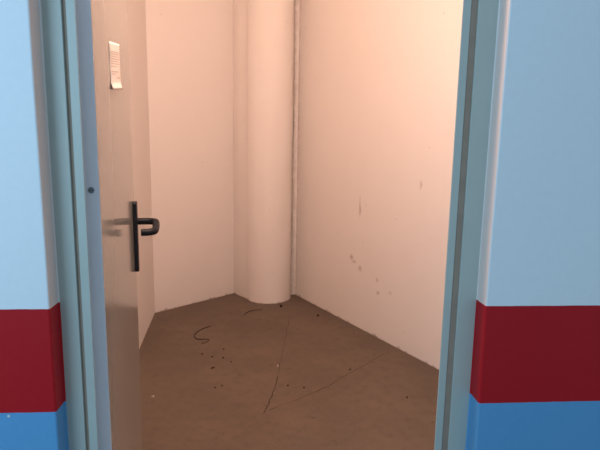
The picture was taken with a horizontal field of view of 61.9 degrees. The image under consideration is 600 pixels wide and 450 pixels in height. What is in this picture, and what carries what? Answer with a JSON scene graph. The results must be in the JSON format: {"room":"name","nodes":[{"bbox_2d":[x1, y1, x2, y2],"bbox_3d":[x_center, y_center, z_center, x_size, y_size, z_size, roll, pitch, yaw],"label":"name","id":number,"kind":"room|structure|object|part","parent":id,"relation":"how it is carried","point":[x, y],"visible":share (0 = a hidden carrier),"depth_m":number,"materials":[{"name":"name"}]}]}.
{"room":"corridor","nodes":[
{"label":"corridor","id":0,"kind":"room"},
{"bbox_2d":[127,0,154,348],"bbox_3d":[-0.990,-0.856,2.382,0.100,3.600,2.717,0,9,-8],"label":"wall","id":1,"kind":"structure","parent":0,"point":[136,9],"depth_m":3.42,"materials":[{"name":"white paint"}]},
{"bbox_2d":[145,0,233,312],"bbox_3d":[-0.750,-1.139,4.171,0.100,3.600,1.310,10,13,44],"label":"wall","id":2,"kind":"structure","parent":0,"point":[190,42],"depth_m":4.06,"materials":[{"name":"white paint"}]},
{"bbox_2d":[139,293,438,449],"bbox_3d":[-0.156,1.079,2.093,5.200,0.101,7.000,0,9,-4],"label":"floor","id":3,"kind":"structure","parent":0,"point":[366,406],"depth_m":2.85,"materials":[{"name":"concrete"}]},
{"bbox_2d":[194,326,209,343],"bbox_3d":[-0.694,0.779,3.563,0.118,0.007,0.337,0,9,-4],"label":"scrap","id":4,"kind":"object","parent":3,"relation":"on","point":[208,326],"visible":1,"depth_m":3.50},
{"bbox_2d":[233,0,299,303],"bbox_3d":[-0.261,-1.150,4.288,0.511,3.600,0.571,-6,11,-37],"label":"column","id":5,"kind":"structure","parent":3,"relation":"on","point":[265,32],"depth_m":4.16,"materials":[{"name":"white paint"}]},
{"bbox_2d":[0,0,599,449],"bbox_3d":[-0.070,-0.620,1.012,5.203,3.600,0.203,0,9,-4],"label":"wall","id":6,"kind":"structure","parent":0,"point":[535,380],"depth_m":1.03,"materials":[{"name":"paint"}]},
{"bbox_2d":[75,0,159,449],"bbox_3d":[-0.497,0.073,1.485,0.135,2.043,0.795,-1,9,-13],"label":"door","id":7,"kind":"structure","parent":6,"relation":"in","point":[113,221],"depth_m":1.23,"materials":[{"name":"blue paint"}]},
{"bbox_2d":[109,41,122,89],"bbox_3d":[-0.505,-0.439,1.374,0.006,0.151,0.236,-1,9,-13],"label":"paper notice","id":8,"kind":"object","parent":7,"relation":"attached to","point":[115,73],"visible":1,"depth_m":1.36,"materials":[{"name":"white paper"}]},
{"bbox_3d":[-0.592,0.042,1.804,0.014,0.256,0.034,-1,9,-13],"label":"handle plate","id":9,"kind":"part","parent":7,"relation":"part of","materials":[{"name":"black plastic"}]},
{"bbox_3d":[-0.535,0.005,1.752,0.083,0.045,0.139,-1,9,-13],"label":"lever","id":10,"kind":"part","parent":7,"relation":"part of","materials":[{"name":"black plastic"}]},
{"bbox_2d":[41,0,498,449],"bbox_3d":[-0.057,0.113,1.108,0.914,2.124,0.062,0,9,-4],"label":"door frame","id":11,"kind":"structure","parent":6,"relation":"attached to","point":[479,17],"depth_m":1.06,"materials":[{"name":"teal paint"}]},
{"bbox_2d":[295,0,462,369],"bbox_3d":[0.831,-0.918,2.961,0.101,3.600,3.988,-4,11,-30],"label":"wall","id":12,"kind":"structure","parent":0,"point":[378,79],"depth_m":3.43,"materials":[{"name":"white paint"}]}
]}

